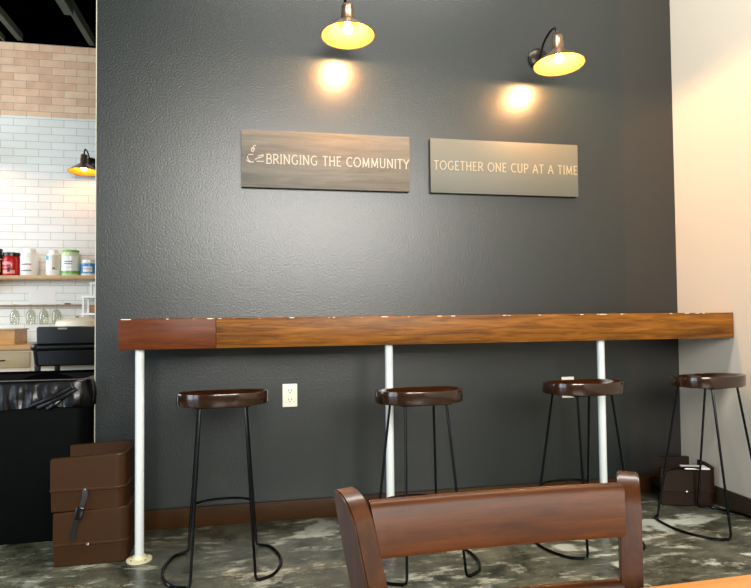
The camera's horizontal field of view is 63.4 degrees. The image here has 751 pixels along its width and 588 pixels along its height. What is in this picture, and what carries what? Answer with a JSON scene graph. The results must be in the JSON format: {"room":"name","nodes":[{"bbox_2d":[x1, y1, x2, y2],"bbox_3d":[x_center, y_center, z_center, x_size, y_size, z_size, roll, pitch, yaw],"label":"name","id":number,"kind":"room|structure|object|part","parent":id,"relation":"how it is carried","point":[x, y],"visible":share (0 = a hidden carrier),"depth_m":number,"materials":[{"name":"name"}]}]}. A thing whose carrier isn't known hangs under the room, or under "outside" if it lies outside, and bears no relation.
{"room":"cafe","nodes":[
{"label":"cafe","id":0,"kind":"room"},
{"bbox_2d":[0,0,95,340],"bbox_3d":[-2.112,-0.954,6.091,6.816,4.500,0.150,0,-2,-11],"label":"wall","id":1,"kind":"structure","parent":0,"point":[48,92],"depth_m":5.82,"materials":[{"name":"tile"}]},
{"bbox_2d":[0,31,4,41],"bbox_3d":[-2.945,-2.525,2.840,0.020,0.050,6.000,0,-2,-11],"label":"joist","id":2,"kind":"object","parent":1,"relation":"attached to","point":[2,37],"visible":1,"depth_m":5.72,"materials":[{"name":"grey metal"}]},
{"bbox_2d":[0,6,22,40],"bbox_3d":[-2.808,-2.555,2.869,0.050,0.070,6.000,0,-2,-11],"label":"joist","id":3,"kind":"object","parent":1,"relation":"attached to","point":[5,19],"visible":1,"depth_m":5.54,"materials":[{"name":"grey metal"}]},
{"bbox_2d":[0,303,81,306],"bbox_3d":[-3.695,0.104,5.596,1.910,0.033,0.128,0,-2,-11],"label":"glass rack","id":4,"kind":"object","parent":1,"relation":"attached to","point":[64,304],"visible":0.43,"depth_m":5.65,"materials":[{"name":"brown wood"}]},
{"bbox_2d":[29,290,55,302],"bbox_3d":[-3.162,0.025,5.769,0.233,0.127,0.002,0,-2,-11],"label":"card","id":5,"kind":"object","parent":1,"relation":"attached to","point":[35,296],"visible":1,"depth_m":5.77,"materials":[{"name":"white paper"}]},
{"bbox_2d":[0,275,94,280],"bbox_3d":[-3.295,-0.078,5.605,3.300,0.172,0.279,0,-2,-11],"label":"wall shelf","id":6,"kind":"object","parent":1,"relation":"attached to","point":[2,277],"visible":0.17,"depth_m":5.56,"materials":[{"name":"brown wood"}]},
{"bbox_2d":[0,249,2,274],"bbox_3d":[-3.472,-0.288,5.545,0.132,0.247,0.134,0,-2,-11],"label":"tub","id":7,"kind":"object","parent":6,"relation":"on","point":[1,250],"visible":0.73,"depth_m":5.54,"materials":[{"name":"brown plastic"}]},
{"bbox_2d":[2,252,20,274],"bbox_3d":[-3.337,-0.271,5.572,0.146,0.212,0.148,0,-2,-11],"label":"tub","id":8,"kind":"object","parent":6,"relation":"on","point":[10,261],"visible":0.86,"depth_m":5.51,"materials":[{"name":"red plastic"}]},
{"bbox_2d":[3,270,14,273],"bbox_3d":[-3.326,-0.201,5.509,0.100,0.032,0.022,0,-2,-11],"label":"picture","id":9,"kind":"object","parent":8,"relation":"attached to","point":[4,271],"depth_m":5.50,"materials":[{"name":"pink"}]},
{"bbox_3d":[-3.338,-0.360,5.576,0.140,0.034,0.140,0,-2,-11],"label":"lid","id":10,"kind":"part","parent":8,"relation":"part of","materials":[{"name":"black plastic"}]},
{"bbox_2d":[20,248,38,274],"bbox_3d":[-3.190,-0.291,5.602,0.154,0.251,0.156,0,-2,-11],"label":"tub","id":11,"kind":"object","parent":6,"relation":"on","point":[29,259],"visible":0.92,"depth_m":5.54,"materials":[{"name":"white plastic"}]},
{"bbox_3d":[-3.191,-0.399,5.606,0.104,0.036,0.104,0,-2,-11],"label":"lid","id":12,"kind":"part","parent":11,"relation":"part of","materials":[{"name":"white plastic"}]},
{"bbox_2d":[45,250,60,274],"bbox_3d":[-2.989,-0.287,5.642,0.132,0.241,0.134,0,-2,-11],"label":"tub","id":13,"kind":"object","parent":6,"relation":"on","point":[53,259],"visible":0.86,"depth_m":5.59,"materials":[{"name":"white plastic"}]},
{"bbox_3d":[-2.990,-0.389,5.646,0.080,0.036,0.080,0,-2,-11],"label":"lid","id":14,"kind":"part","parent":13,"relation":"part of","materials":[{"name":"white plastic"}]},
{"bbox_3d":[-2.947,-0.288,5.595,0.057,0.140,0.007,1,-2,-41],"label":"label panel","id":15,"kind":"part","parent":13,"relation":"part of","materials":[{"name":"beige paper"}]},
{"bbox_2d":[61,250,79,274],"bbox_3d":[-2.844,-0.287,5.671,0.160,0.240,0.162,0,-2,-11],"label":"tub","id":16,"kind":"object","parent":6,"relation":"on","point":[70,259],"visible":0.89,"depth_m":5.61,"materials":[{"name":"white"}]},
{"bbox_3d":[-2.832,-0.281,5.612,0.141,0.135,0.041,0,-2,-11],"label":"label panel","id":17,"kind":"part","parent":16,"relation":"part of","materials":[{"name":"white paper"}]},
{"bbox_3d":[-2.845,-0.398,5.676,0.144,0.018,0.144,0,-2,-11],"label":"lid","id":18,"kind":"part","parent":16,"relation":"part of","materials":[{"name":"green plastic"}]},
{"bbox_2d":[80,260,94,274],"bbox_3d":[-2.684,-0.243,5.701,0.152,0.150,0.156,0,-2,-11],"label":"tub","id":19,"kind":"object","parent":6,"relation":"on","point":[87,267],"visible":0.78,"depth_m":5.64,"materials":[{"name":"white plastic"}]},
{"bbox_3d":[-2.668,-0.230,5.631,0.078,0.050,0.011,0,-2,-13],"label":"label panel","id":20,"kind":"part","parent":19,"relation":"part of","materials":[{"name":"white paper"}]},
{"bbox_2d":[55,0,94,45],"bbox_3d":[-2.190,-2.542,2.991,0.070,0.140,6.000,0,-2,-11],"label":"joist","id":21,"kind":"object","parent":1,"relation":"attached to","point":[68,7],"visible":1,"depth_m":5.40,"materials":[{"name":"grey metal"}]},
{"bbox_2d":[67,149,95,176],"bbox_3d":[-2.722,-1.244,5.704,0.278,0.248,0.388,0,-2,-11],"label":"wall sconce","id":22,"kind":"object","parent":1,"relation":"attached to","point":[87,165],"visible":0.94,"depth_m":5.68,"materials":[{"name":"beige"}]},
{"bbox_3d":[-2.711,-1.171,5.647,0.278,0.099,0.277,0,-2,-11],"label":"lamp shade","id":23,"kind":"part","parent":22,"relation":"part of","materials":[{"name":"yellow metal"}]},
{"bbox_3d":[-2.758,-1.259,5.882,0.124,0.124,0.026,0,-2,-11],"label":"wall plate","id":24,"kind":"part","parent":22,"relation":"part of","materials":[{"name":"brown metal"}]},
{"bbox_2d":[30,326,94,370],"bbox_3d":[-2.128,0.738,4.423,0.579,1.013,0.539,0,-2,-11],"label":"high chair","id":25,"kind":"object","parent":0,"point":[58,346],"visible":0.48,"depth_m":4.18,"materials":[{"name":"black plastic"}]},
{"bbox_3d":[-2.325,0.865,4.145,0.042,0.745,0.081,-2,-2,28],"label":"leg","id":26,"kind":"part","parent":25,"relation":"part of","materials":[{"name":"black plastic"}]},
{"bbox_3d":[-2.087,0.295,4.210,0.480,0.143,0.036,0,-2,-11],"label":"backrest","id":27,"kind":"part","parent":25,"relation":"part of","materials":[{"name":"black plastic"}]},
{"bbox_2d":[0,492,750,587],"bbox_3d":[-1.115,1.205,1.141,7.116,0.150,10.100,0,-2,-11],"label":"floor","id":28,"kind":"structure","parent":0,"point":[311,550],"depth_m":2.66,"materials":[{"name":"concrete"}]},
{"bbox_2d":[0,341,94,371],"bbox_3d":[-2.949,0.859,5.421,3.500,0.850,0.705,0,-2,-11],"label":"cabinet","id":29,"kind":"object","parent":28,"relation":"on","point":[13,357],"depth_m":5.10,"materials":[{"name":"brown wood"}]},
{"bbox_2d":[0,328,28,344],"bbox_3d":[-3.275,0.367,5.258,0.400,0.130,0.320,0,-2,-11],"label":"wooden crate","id":30,"kind":"object","parent":29,"relation":"on","point":[7,335],"visible":1,"depth_m":5.15,"materials":[{"name":"brown wood"}]},
{"bbox_3d":[-3.247,0.368,5.118,0.380,0.118,0.015,0,-2,-11],"label":"panel","id":31,"kind":"part","parent":30,"relation":"part of","materials":[{"name":"brown wood"}]},
{"bbox_3d":[-3.275,0.308,5.260,0.400,0.012,0.320,0,-2,-11],"label":"lid","id":32,"kind":"part","parent":30,"relation":"part of","materials":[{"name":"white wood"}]},
{"bbox_3d":[-3.096,0.372,5.293,0.015,0.118,0.270,0,-2,-11],"label":"panel","id":33,"kind":"part","parent":30,"relation":"part of","materials":[{"name":"brown wood"}]},
{"bbox_3d":[-3.175,0.555,5.067,0.540,0.130,0.020,0,-2,-11],"label":"drawer","id":34,"kind":"part","parent":29,"relation":"part of","materials":[{"name":"beige wood"}]},
{"bbox_3d":[-3.171,0.905,5.054,0.540,0.540,0.025,0,-2,-11],"label":"door","id":35,"kind":"part","parent":29,"relation":"part of","materials":[{"name":"beige"}]},
{"bbox_2d":[0,341,36,349],"bbox_3d":[-2.953,0.457,5.434,3.500,0.045,0.705,0,-2,-11],"label":"countertop","id":36,"kind":"structure","parent":29,"relation":"on","point":[23,346],"depth_m":5.07,"materials":[{"name":"brown wood"}]},
{"bbox_3d":[-2.616,0.553,5.179,0.540,0.130,0.020,0,-2,-11],"label":"drawer","id":37,"kind":"part","parent":29,"relation":"part of","materials":[{"name":"beige wood"}]},
{"bbox_3d":[-2.612,0.903,5.165,0.540,0.540,0.025,0,-2,-11],"label":"door","id":38,"kind":"part","parent":29,"relation":"part of","materials":[{"name":"beige"}]},
{"bbox_2d":[55,316,94,326],"bbox_3d":[-2.587,0.311,5.387,0.452,0.236,0.452,0,-2,-11],"label":"tub","id":39,"kind":"object","parent":29,"relation":"on","point":[77,321],"visible":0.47,"depth_m":5.20,"materials":[{"name":"beige plastic"}]},
{"bbox_2d":[81,282,94,316],"bbox_3d":[-2.554,0.166,5.730,0.360,0.548,0.200,0,-2,-11],"label":"tiered stand","id":40,"kind":"object","parent":29,"relation":"on","point":[92,284],"visible":0.39,"depth_m":5.62,"materials":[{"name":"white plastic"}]},
{"bbox_2d":[89,305,94,312],"bbox_3d":[-2.554,0.139,5.731,0.240,0.075,0.140,0,-2,-11],"label":"box","id":41,"kind":"object","parent":40,"relation":"on","point":[91,307],"visible":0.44,"depth_m":5.64,"materials":[{"name":"brown cardboard"}]},
{"bbox_2d":[0,369,96,544],"bbox_3d":[-1.771,0.809,3.124,0.713,0.780,0.601,0,-2,-11],"label":"trash can","id":42,"kind":"object","parent":28,"relation":"on","point":[43,413],"visible":0.71,"depth_m":2.90,"materials":[{"name":"black plastic"}]},
{"bbox_2d":[52,491,134,566],"bbox_3d":[-1.268,1.062,2.798,0.309,0.241,0.328,0,-2,-11],"label":"seat","id":43,"kind":"object","parent":28,"relation":"on","point":[106,535],"visible":0.73,"depth_m":2.65,"materials":[{"name":"brown leather"}]},
{"bbox_2d":[50,439,134,540],"bbox_3d":[-1.279,0.889,2.790,0.309,0.363,0.350,0,-2,-11],"label":"seat","id":44,"kind":"object","parent":43,"relation":"on","point":[97,475],"visible":0.96,"depth_m":2.66,"materials":[{"name":"brown leather"}]},
{"bbox_2d":[126,350,151,564],"bbox_3d":[-1.051,0.713,2.708,0.108,0.932,0.108,0,-2,-11],"label":"post","id":45,"kind":"object","parent":28,"relation":"on","point":[139,557],"visible":0.91,"depth_m":2.69,"materials":[{"name":"white metal"}]},
{"bbox_2d":[161,388,282,587],"bbox_3d":[-0.663,0.796,2.642,0.507,0.756,0.427,0,-2,-14],"label":"bar stool","id":46,"kind":"object","parent":28,"relation":"on","point":[221,398],"visible":1,"depth_m":2.53,"materials":[{"name":"brown wood"}]},
{"bbox_3d":[-0.824,0.830,2.732,0.025,0.694,0.129,1,-2,-40],"label":"leg","id":47,"kind":"part","parent":46,"relation":"part of","materials":[{"name":"black metal"}]},
{"bbox_3d":[-0.736,0.820,2.460,0.059,0.694,0.113,0,-2,-14],"label":"leg","id":48,"kind":"part","parent":46,"relation":"part of","materials":[{"name":"black metal"}]},
{"bbox_3d":[-0.663,0.447,2.639,0.386,0.058,0.283,0,-2,-14],"label":"seat","id":49,"kind":"part","parent":46,"relation":"part of","materials":[{"name":"brown wood"}]},
{"bbox_3d":[-0.663,0.478,2.638,0.224,0.005,0.214,0,-2,-14],"label":"mounting plate","id":50,"kind":"part","parent":46,"relation":"part of","materials":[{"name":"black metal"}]},
{"bbox_3d":[-0.512,0.820,2.518,0.059,0.694,0.113,0,-2,-14],"label":"leg","id":51,"kind":"part","parent":46,"relation":"part of","materials":[{"name":"black metal"}]},
{"bbox_3d":[-0.566,0.829,2.798,0.025,0.694,0.129,-1,-2,11],"label":"leg","id":52,"kind":"part","parent":46,"relation":"part of","materials":[{"name":"black metal"}]},
{"bbox_2d":[385,345,393,497],"bbox_3d":[0.069,0.709,2.932,0.108,0.932,0.108,0,-2,-11],"label":"post","id":53,"kind":"object","parent":28,"relation":"on","point":[388,348],"visible":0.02,"depth_m":2.92,"materials":[{"name":"white metal"}]},
{"bbox_2d":[375,386,480,586],"bbox_3d":[0.188,0.788,2.654,0.507,0.756,0.427,0,-2,-15],"label":"bar stool","id":54,"kind":"object","parent":28,"relation":"on","point":[405,397],"visible":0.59,"depth_m":2.54,"materials":[{"name":"brown wood"}]},
{"bbox_3d":[0.026,0.822,2.741,0.025,0.694,0.129,1,-2,-41],"label":"leg","id":55,"kind":"part","parent":54,"relation":"part of","materials":[{"name":"black metal"}]},
{"bbox_3d":[0.118,0.812,2.472,0.025,0.694,0.122,-1,-2,3],"label":"leg","id":56,"kind":"part","parent":54,"relation":"part of","materials":[{"name":"black metal"}]},
{"bbox_3d":[0.189,0.439,2.652,0.386,0.058,0.283,0,-2,-15],"label":"seat","id":57,"kind":"part","parent":54,"relation":"part of","materials":[{"name":"brown wood"}]},
{"bbox_3d":[0.283,0.821,2.812,0.025,0.694,0.129,-1,-2,10],"label":"leg","id":58,"kind":"part","parent":54,"relation":"part of","materials":[{"name":"black metal"}]},
{"bbox_3d":[0.342,0.812,2.534,0.025,0.694,0.122,1,-2,-34],"label":"leg","id":59,"kind":"part","parent":54,"relation":"part of","materials":[{"name":"black metal"}]},
{"bbox_2d":[333,471,643,587],"bbox_3d":[0.210,0.676,0.633,0.450,0.848,0.547,0,-2,-11],"label":"dining chair","id":60,"kind":"object","parent":28,"relation":"on","point":[444,522],"visible":1,"depth_m":0.82,"materials":[{"name":"brown wood"}]},
{"bbox_3d":[0.003,0.683,0.782,0.075,0.848,0.159,1,-2,-32],"label":"post","id":61,"kind":"part","parent":60,"relation":"part of","materials":[{"name":"brown wood"}]},
{"bbox_3d":[0.172,0.305,0.825,0.365,0.068,0.040,0,-2,-11],"label":"rail","id":62,"kind":"part","parent":60,"relation":"part of","materials":[{"name":"brown wood"}]},
{"bbox_3d":[0.337,0.683,0.851,0.081,0.846,0.148,-1,-2,20],"label":"post","id":63,"kind":"part","parent":60,"relation":"part of","materials":[{"name":"brown wood"}]},
{"bbox_2d":[534,379,645,559],"bbox_3d":[0.984,0.787,2.893,0.507,0.756,0.427,0,-2,-16],"label":"bar stool","id":64,"kind":"object","parent":28,"relation":"on","point":[577,388],"visible":0.7,"depth_m":2.79,"materials":[{"name":"brown wood"}]},
{"bbox_3d":[0.821,0.821,2.977,0.025,0.694,0.129,1,-2,-42],"label":"leg","id":65,"kind":"part","parent":64,"relation":"part of","materials":[{"name":"black metal"}]},
{"bbox_3d":[0.917,0.812,2.710,0.025,0.694,0.122,-1,-2,2],"label":"leg","id":66,"kind":"part","parent":64,"relation":"part of","materials":[{"name":"black metal"}]},
{"bbox_3d":[0.984,0.438,2.890,0.386,0.058,0.283,0,-2,-16],"label":"seat","id":67,"kind":"part","parent":64,"relation":"part of","materials":[{"name":"brown wood"}]},
{"bbox_3d":[1.076,0.821,3.052,0.025,0.694,0.129,-1,-2,9],"label":"leg","id":68,"kind":"part","parent":64,"relation":"part of","materials":[{"name":"black metal"}]},
{"bbox_3d":[1.139,0.811,2.775,0.025,0.694,0.122,1,-2,-35],"label":"leg","id":69,"kind":"part","parent":64,"relation":"part of","materials":[{"name":"black metal"}]},
{"bbox_2d":[596,340,607,482],"bbox_3d":[1.177,0.705,3.153,0.108,0.932,0.108,0,-2,-11],"label":"post","id":70,"kind":"object","parent":28,"relation":"on","point":[600,343],"visible":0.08,"depth_m":3.14,"materials":[{"name":"white metal"}]},
{"bbox_2d":[650,456,714,505],"bbox_3d":[1.753,1.069,3.501,0.294,0.212,0.311,-1,-2,9],"label":"seat","id":71,"kind":"object","parent":28,"relation":"on","point":[680,487],"visible":0.82,"depth_m":3.36,"materials":[{"name":"black plastic"}]},
{"bbox_3d":[1.747,1.095,3.502,0.255,0.013,0.250,-1,-2,9],"label":"seat","id":72,"kind":"part","parent":71,"relation":"part of","materials":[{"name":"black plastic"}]},
{"bbox_2d":[679,465,709,469],"bbox_3d":[1.751,0.951,3.334,0.130,0.006,0.080,-1,-2,7],"label":"folded paper","id":73,"kind":"object","parent":71,"relation":"on","point":[703,467],"visible":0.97,"depth_m":3.34,"materials":[{"name":"white paper"}]},
{"bbox_2d":[646,574,750,587],"bbox_3d":[0.354,0.716,0.374,1.240,0.750,0.690,0,-2,-13],"label":"cafe table","id":74,"kind":"object","parent":28,"relation":"on","point":[744,581],"visible":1,"depth_m":0.74,"materials":[{"name":"brown wood"}]},
{"bbox_2d":[654,373,750,540],"bbox_3d":[1.696,0.787,3.108,0.507,0.756,0.427,0,-2,-24],"label":"bar stool","id":75,"kind":"object","parent":28,"relation":"on","point":[710,381],"visible":1,"depth_m":3.02,"materials":[{"name":"black metal"}]},
{"bbox_3d":[1.523,0.820,3.169,0.129,0.694,0.025,-2,-2,40],"label":"leg","id":76,"kind":"part","parent":75,"relation":"part of","materials":[{"name":"black metal"}]},
{"bbox_3d":[1.766,0.821,3.278,0.025,0.694,0.129,-1,-2,1],"label":"leg","id":77,"kind":"part","parent":75,"relation":"part of","materials":[{"name":"black metal"}]},
{"bbox_3d":[1.699,0.438,3.106,0.386,0.058,0.283,0,-2,-24],"label":"seat","id":78,"kind":"part","parent":75,"relation":"part of","materials":[{"name":"brown wood"}]},
{"bbox_3d":[1.655,0.811,2.918,0.025,0.694,0.122,0,-2,-6],"label":"leg","id":79,"kind":"part","parent":75,"relation":"part of","materials":[{"name":"black metal"}]},
{"bbox_3d":[1.866,0.812,3.013,0.025,0.694,0.122,1,-2,-43],"label":"leg","id":80,"kind":"part","parent":75,"relation":"part of","materials":[{"name":"black metal"}]},
{"bbox_2d":[95,0,680,509],"bbox_3d":[0.192,-1.060,3.489,3.316,4.500,0.140,0,-2,-11],"label":"wall","id":81,"kind":"structure","parent":0,"point":[179,235],"depth_m":3.36,"materials":[{"name":"grey paint"}]},
{"bbox_2d":[94,0,96,442],"bbox_3d":[-1.436,-1.104,3.165,0.004,4.400,0.140,0,-2,-11],"label":"trim","id":82,"kind":"structure","parent":81,"relation":"attached to","point":[96,0],"depth_m":3.07,"materials":[{"name":"beige"}]},
{"bbox_2d":[282,384,296,406],"bbox_3d":[-0.455,0.538,3.228,0.078,0.122,0.010,0,-2,-11],"label":"wall outlet","id":83,"kind":"object","parent":81,"relation":"attached to","point":[289,391],"visible":1,"depth_m":3.23,"materials":[{"name":"beige plastic"}]},
{"bbox_2d":[287,397,292,402],"bbox_3d":[-0.454,0.562,3.225,0.033,0.033,0.003,0,-2,-11],"label":"socket","id":84,"kind":"object","parent":83,"relation":"attached to","point":[289,399],"depth_m":3.22,"materials":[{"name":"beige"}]},
{"bbox_2d":[287,388,292,393],"bbox_3d":[-0.454,0.514,3.226,0.033,0.033,0.003,0,-2,-11],"label":"socket","id":85,"kind":"object","parent":83,"relation":"attached to","point":[289,390],"depth_m":3.22,"materials":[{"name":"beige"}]},
{"bbox_2d":[241,129,409,192],"bbox_3d":[-0.261,-0.718,3.299,0.914,0.306,0.031,0,-2,-11],"label":"wall sign","id":86,"kind":"object","parent":81,"relation":"attached to","point":[270,159],"visible":1,"depth_m":3.28,"materials":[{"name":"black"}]},
{"bbox_3d":[-0.261,-0.718,3.301,0.910,0.304,0.025,0,-2,-11],"label":"backing frame","id":87,"kind":"part","parent":86,"relation":"part of","materials":[{"name":"black"}]},
{"bbox_2d":[321,0,374,49],"bbox_3d":[-0.153,-1.429,3.162,0.278,0.248,0.388,0,-2,-11],"label":"wall sconce","id":88,"kind":"object","parent":81,"relation":"attached to","point":[347,33],"visible":1,"depth_m":3.14,"materials":[{"name":"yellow metal"}]},
{"bbox_3d":[-0.141,-1.357,3.106,0.278,0.099,0.277,0,-2,-11],"label":"lamp shade","id":89,"kind":"part","parent":88,"relation":"part of","materials":[{"name":"brown metal"}]},
{"bbox_3d":[-0.142,-1.364,3.108,0.052,0.065,0.052,0,-2,-11],"label":"bulb","id":90,"kind":"part","parent":88,"relation":"part of","materials":[{"name":"beige glass"}]},
{"bbox_2d":[144,475,659,530],"bbox_3d":[0.223,1.137,3.341,3.302,0.100,0.013,0,-2,-11],"label":"baseboard","id":91,"kind":"structure","parent":81,"relation":"attached to","point":[171,518],"depth_m":3.18,"materials":[{"name":"wood"}]},
{"bbox_2d":[118,313,733,349],"bbox_3d":[0.357,0.180,3.180,3.114,0.136,0.439,0,-2,-11],"label":"countertop","id":92,"kind":"structure","parent":81,"relation":"attached to","point":[245,332],"depth_m":2.92,"materials":[{"name":"brown wood"}]},
{"bbox_2d":[429,138,577,197],"bbox_3d":[0.747,-0.721,3.500,0.901,0.306,0.031,0,-2,-11],"label":"wall sign","id":93,"kind":"object","parent":81,"relation":"attached to","point":[472,167],"visible":1,"depth_m":3.48,"materials":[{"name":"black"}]},
{"bbox_2d":[528,27,585,75],"bbox_3d":[0.994,-1.367,3.389,0.278,0.248,0.388,0,-2,-11],"label":"wall sconce","id":94,"kind":"object","parent":81,"relation":"attached to","point":[560,61],"visible":1,"depth_m":3.39,"materials":[{"name":"beige metal"}]},
{"bbox_3d":[0.959,-1.383,3.567,0.124,0.124,0.026,0,-2,-11],"label":"wall plate","id":95,"kind":"part","parent":94,"relation":"part of","materials":[{"name":"brown metal"}]},
{"bbox_3d":[0.981,-1.434,3.457,0.013,0.110,0.234,0,-2,-11],"label":"gooseneck arm","id":96,"kind":"part","parent":94,"relation":"part of","materials":[{"name":"brown metal"}]},
{"bbox_3d":[1.005,-1.302,3.336,0.052,0.065,0.052,0,-2,-11],"label":"bulb","id":97,"kind":"part","parent":94,"relation":"part of","materials":[{"name":"beige glass"}]},
{"bbox_3d":[1.006,-1.295,3.333,0.278,0.099,0.277,0,-2,-11],"label":"lamp shade","id":98,"kind":"part","parent":94,"relation":"part of","materials":[{"name":"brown metal"}]},
{"bbox_2d":[561,377,573,397],"bbox_3d":[1.122,0.544,3.543,0.078,0.122,0.010,0,-2,-11],"label":"wall outlet","id":99,"kind":"object","parent":81,"relation":"attached to","point":[562,378],"visible":0.18,"depth_m":3.54,"materials":[{"name":"beige plastic"}]},
{"bbox_2d":[670,0,750,497],"bbox_3d":[2.277,-1.131,1.897,0.150,4.500,9.800,0,-2,-11],"label":"wall","id":100,"kind":"structure","parent":0,"point":[711,39],"depth_m":3.41,"materials":[{"name":"beige paint"}]},
{"bbox_2d":[714,485,750,515],"bbox_3d":[2.512,1.018,0.341,0.013,0.100,6.799,0,-2,-11],"label":"baseboard","id":101,"kind":"structure","parent":100,"relation":"attached to","point":[736,502],"depth_m":3.26,"materials":[{"name":"brown wood"}]}
]}

